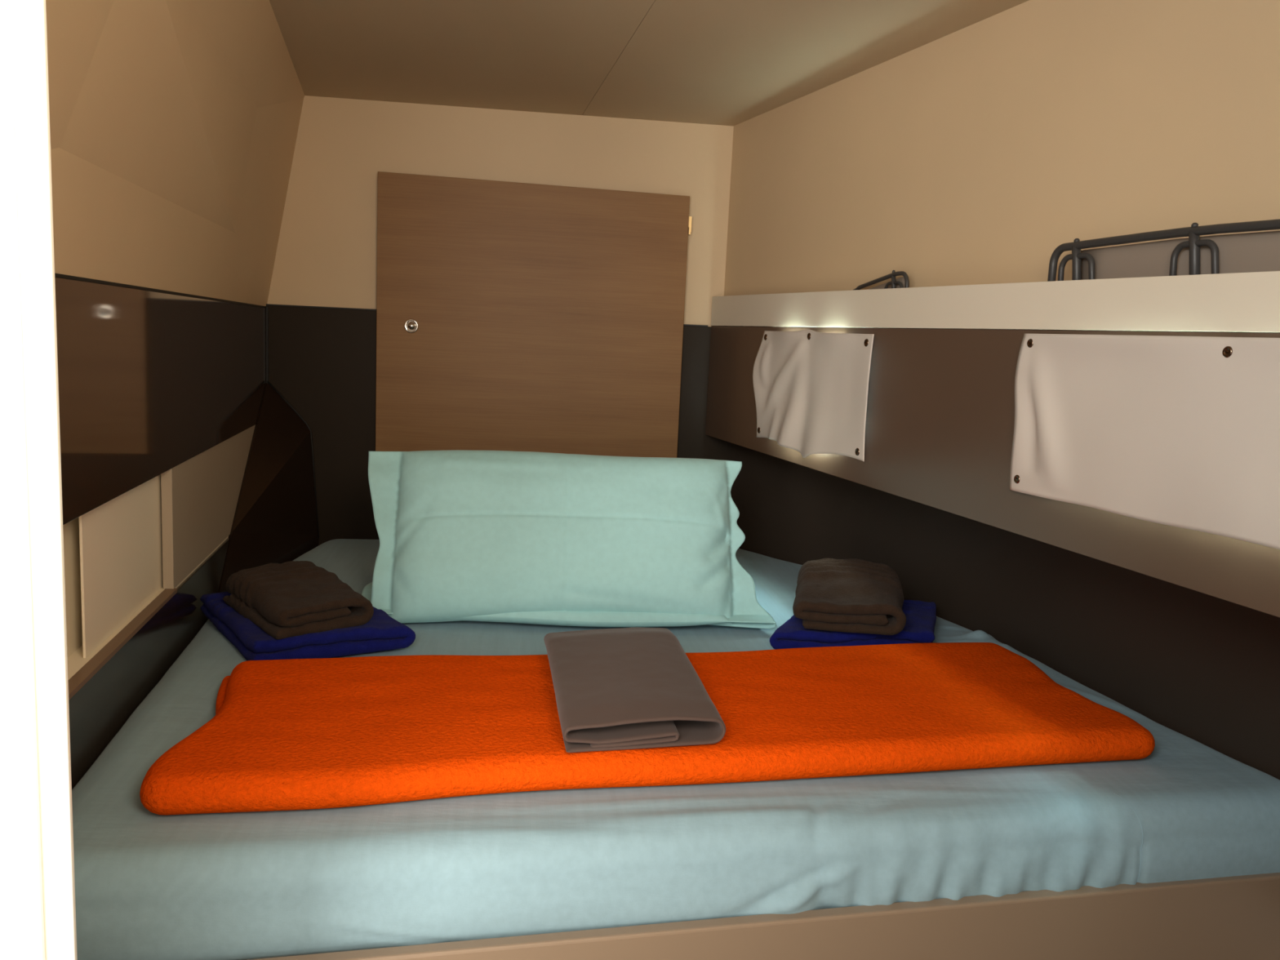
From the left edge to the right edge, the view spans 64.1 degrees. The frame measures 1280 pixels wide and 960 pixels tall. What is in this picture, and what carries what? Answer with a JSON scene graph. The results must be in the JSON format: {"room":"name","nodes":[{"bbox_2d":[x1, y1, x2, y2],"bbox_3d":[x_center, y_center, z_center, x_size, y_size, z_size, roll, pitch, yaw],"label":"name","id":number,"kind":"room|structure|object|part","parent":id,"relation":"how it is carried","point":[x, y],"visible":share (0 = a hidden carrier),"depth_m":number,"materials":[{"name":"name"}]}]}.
{"room":"boat cabin","nodes":[
{"label":"boat cabin","id":0,"kind":"room"},
{"bbox_2d":[45,0,304,306],"bbox_3d":[-0.763,-0.586,1.689,0.236,0.556,2.225,1,8,-14],"label":"wall","id":1,"kind":"structure","parent":0,"point":[174,124],"depth_m":1.57,"materials":[{"name":"beige paint"}]},
{"bbox_2d":[68,537,230,789],"bbox_3d":[-0.849,0.364,1.806,0.018,0.296,2.158,1,8,-11],"label":"wall panel","id":2,"kind":"object","parent":1,"relation":"attached to","point":[98,711],"visible":0.11,"depth_m":1.64,"materials":[{"name":"black"}]},
{"bbox_2d":[62,425,255,700],"bbox_3d":[-0.856,0.101,1.761,0.064,0.240,2.112,1,8,-11],"label":"locker","id":3,"kind":"object","parent":2,"relation":"attached to","point":[126,557],"visible":0.52,"depth_m":1.73,"materials":[{"name":"beige wood"}]},
{"bbox_3d":[-0.871,0.088,1.849,0.004,0.224,0.803,1,8,-11],"label":"sliding door","id":4,"kind":"part","parent":3,"relation":"part of","materials":[{"name":"beige wood"}]},
{"bbox_3d":[-0.750,0.286,1.314,0.020,0.008,1.150,1,8,-11],"label":"sill","id":5,"kind":"part","parent":3,"relation":"part of","materials":[{"name":"brown wood"}]},
{"bbox_3d":[-0.946,0.018,2.319,0.019,0.224,0.964,1,8,-11],"label":"sliding door","id":6,"kind":"part","parent":3,"relation":"part of","materials":[{"name":"beige wood"}]},
{"bbox_2d":[54,273,266,307],"bbox_3d":[-0.811,-0.317,1.710,0.010,0.020,2.158,1,8,-11],"label":"trim","id":7,"kind":"structure","parent":1,"relation":"attached to","point":[57,275],"depth_m":1.62,"materials":[{"name":"black"}]},
{"bbox_2d":[54,276,266,524],"bbox_3d":[-0.824,-0.166,1.731,0.018,0.317,2.158,1,8,-11],"label":"wall panel","id":8,"kind":"object","parent":1,"relation":"attached to","point":[150,382],"visible":0.59,"depth_m":1.64,"materials":[{"name":"brown laminate"}]},
{"bbox_2d":[266,306,268,383],"bbox_3d":[-1.009,-0.363,2.770,0.005,0.210,0.005,2,8,-6],"label":"trim","id":9,"kind":"structure","parent":1,"relation":"attached to","point":[267,308],"depth_m":2.77,"materials":[{"name":"black"}]},
{"bbox_2d":[266,95,733,326],"bbox_3d":[-0.184,-0.039,2.953,2.100,1.936,0.060,2,8,-6],"label":"wall","id":10,"kind":"structure","parent":0,"point":[326,252],"depth_m":2.77,"materials":[{"name":"beige paint"}]},
{"bbox_2d":[218,381,319,592],"bbox_3d":[-0.933,0.088,2.534,0.151,0.632,0.635,2,8,-6],"label":"panel","id":11,"kind":"object","parent":10,"relation":"attached to","point":[275,521],"visible":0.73,"depth_m":2.63,"materials":[{"name":"black"}]},
{"bbox_2d":[266,303,707,326],"bbox_3d":[-0.412,-0.455,2.829,1.215,0.004,0.013,2,8,-6],"label":"trim","id":12,"kind":"structure","parent":10,"relation":"attached to","point":[266,304],"depth_m":2.77,"materials":[{"name":"black"}]},
{"bbox_2d":[266,305,732,545],"bbox_3d":[-0.350,-0.014,2.901,1.400,0.884,0.012,2,8,-6],"label":"wall panel","id":13,"kind":"object","parent":10,"relation":"attached to","point":[322,362],"visible":0.02,"depth_m":2.82,"materials":[{"name":"black"}]},
{"bbox_2d":[375,171,692,457],"bbox_3d":[-0.293,-0.426,2.824,0.850,0.771,0.034,2,8,-6],"label":"cabinet door","id":14,"kind":"structure","parent":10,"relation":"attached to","point":[511,316],"depth_m":2.81,"materials":[{"name":"brown wood"}]},
{"bbox_2d":[269,0,1029,125],"bbox_3d":[0.142,-0.821,1.624,2.400,0.012,2.600,2,8,-6],"label":"ceiling","id":15,"kind":"structure","parent":0,"point":[552,56],"depth_m":2.13,"materials":[{"name":"paint"}]},
{"bbox_2d":[724,0,1279,779],"bbox_3d":[0.767,-0.113,1.820,0.304,1.386,2.695,0,9,-19],"label":"wall","id":16,"kind":"structure","parent":0,"point":[968,155],"depth_m":1.81,"materials":[{"name":"beige paint"}]},
{"bbox_2d":[705,326,1279,617],"bbox_3d":[0.680,-0.096,1.762,0.304,0.310,2.506,0,8,-16],"label":"wall panel","id":17,"kind":"object","parent":16,"relation":"attached to","point":[940,424],"visible":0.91,"depth_m":1.69,"materials":[{"name":"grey laminate"}]},
{"bbox_2d":[752,328,874,461],"bbox_3d":[0.358,-0.194,2.277,0.028,0.281,0.582,0,8,-16],"label":"curtain","id":18,"kind":"object","parent":17,"relation":"attached to","point":[811,388],"visible":1,"depth_m":2.22,"materials":[{"name":"beige fabric"}]},
{"bbox_2d":[1009,333,1279,549],"bbox_3d":[0.671,-0.048,1.199,0.016,0.238,0.761,0,8,-16],"label":"curtain","id":19,"kind":"object","parent":17,"relation":"attached to","point":[1182,432],"visible":1,"depth_m":1.28,"materials":[{"name":"beige fabric"}]},
{"bbox_2d":[711,271,1279,333],"bbox_3d":[0.567,-0.291,1.698,0.194,0.082,2.509,0,9,-19],"label":"shelf","id":20,"kind":"object","parent":16,"relation":"attached to","point":[1234,302],"visible":0.98,"depth_m":1.50,"materials":[{"name":"beige paint"}]},
{"bbox_2d":[853,270,909,289],"bbox_3d":[0.491,-0.377,2.104,0.018,0.102,0.242,0,8,-16],"label":"rack","id":21,"kind":"object","parent":20,"relation":"on","point":[901,282],"visible":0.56,"depth_m":2.04,"materials":[{"name":"grey metal"}]},
{"bbox_3d":[0.499,-0.370,2.105,0.002,0.087,0.175,0,8,-16],"label":"fabric panel","id":22,"kind":"part","parent":21,"relation":"part of","materials":[{"name":"brown"}]},
{"bbox_2d":[1047,218,1279,281],"bbox_3d":[0.740,-0.254,1.229,0.020,0.126,0.752,0,8,-16],"label":"rack","id":23,"kind":"object","parent":20,"relation":"on","point":[1260,251],"visible":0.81,"depth_m":1.34,"materials":[{"name":"grey metal"}]},
{"bbox_3d":[0.749,-0.246,1.230,0.002,0.108,0.682,0,8,-16],"label":"fabric panel","id":24,"kind":"part","parent":23,"relation":"part of","materials":[{"name":"brown"}]},
{"bbox_3d":[-0.017,1.223,1.143,3.500,0.040,4.300,2,8,-6],"label":"floor","id":25,"kind":"structure","parent":0,"visible":0},
{"bbox_2d":[248,872,1279,959],"bbox_3d":[0.015,0.742,2.098,1.750,0.647,1.848,2,8,-6],"label":"bed base","id":26,"kind":"object","parent":25,"relation":"on","point":[1234,917],"visible":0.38,"depth_m":1.32,"materials":[{"name":"brown laminate"}]},
{"bbox_2d":[71,538,1279,959],"bbox_3d":[0.001,0.363,2.058,1.789,0.139,1.811,2,8,-6],"label":"mattress","id":27,"kind":"object","parent":26,"relation":"on","point":[250,885],"visible":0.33,"depth_m":1.28,"materials":[{"name":"blue fabric"}]},
{"bbox_2d":[200,591,415,660],"bbox_3d":[-0.647,0.262,1.970,0.290,0.057,0.405,-3,10,-35],"label":"bath towel","id":28,"kind":"object","parent":27,"relation":"on","point":[382,632],"visible":0.48,"depth_m":1.83,"materials":[{"name":"blue fabric"}]},
{"bbox_2d":[222,560,373,639],"bbox_3d":[-0.642,0.213,1.914,0.186,0.079,0.289,-4,10,-39],"label":"hand towel","id":29,"kind":"object","parent":28,"relation":"on","point":[287,599],"visible":1,"depth_m":1.85,"materials":[{"name":"brown fabric"}]},
{"bbox_2d":[361,582,776,626],"bbox_3d":[-0.166,0.231,2.280,0.872,0.085,0.473,2,8,-6],"label":"pillow","id":30,"kind":"object","parent":27,"relation":"on","point":[565,618],"visible":0.13,"depth_m":2.07,"materials":[{"name":"teal fabric"}]},
{"bbox_2d":[368,449,776,628],"bbox_3d":[-0.143,0.120,2.143,0.863,0.338,0.212,2,8,-6],"label":"pillow","id":31,"kind":"object","parent":30,"relation":"on","point":[462,533],"visible":0.99,"depth_m":2.09,"materials":[{"name":"teal fabric"}]},
{"bbox_2d":[139,642,1155,815],"bbox_3d":[0.049,0.353,1.581,1.426,0.053,0.485,1,8,-13],"label":"fleece blanket","id":32,"kind":"object","parent":27,"relation":"on","point":[318,733],"visible":0.84,"depth_m":1.45,"materials":[{"name":"orange fabric"}]},
{"bbox_2d":[543,626,725,752],"bbox_3d":[-0.024,0.302,1.565,0.240,0.046,0.470,2,8,-6],"label":"folded cloth","id":33,"kind":"object","parent":32,"relation":"on","point":[635,687],"visible":1,"depth_m":1.44,"materials":[{"name":"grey fabric"}]},
{"bbox_2d":[769,600,936,648],"bbox_3d":[0.453,0.291,2.145,0.436,0.051,0.299,2,8,-6],"label":"bath towel","id":34,"kind":"object","parent":27,"relation":"on","point":[921,616],"visible":0.44,"depth_m":2.01,"materials":[{"name":"blue fabric"}]},
{"bbox_2d":[792,558,906,635],"bbox_3d":[0.427,0.227,2.092,0.219,0.103,0.281,4,8,10],"label":"hand towel","id":35,"kind":"object","parent":34,"relation":"on","point":[850,595],"visible":1,"depth_m":2.01,"materials":[{"name":"brown fabric"}]},
{"bbox_3d":[-0.907,0.091,0.667,0.955,2.250,0.029,2,8,-6],"label":"wall","id":36,"kind":"structure","parent":0,"visible":0},
{"bbox_2d":[0,0,77,959],"bbox_3d":[-0.499,0.107,0.687,0.212,2.250,0.012,2,8,-6],"label":"door","id":37,"kind":"structure","parent":36,"relation":"in","point":[37,906],"depth_m":0.68,"materials":[{"name":"white"}]}
]}

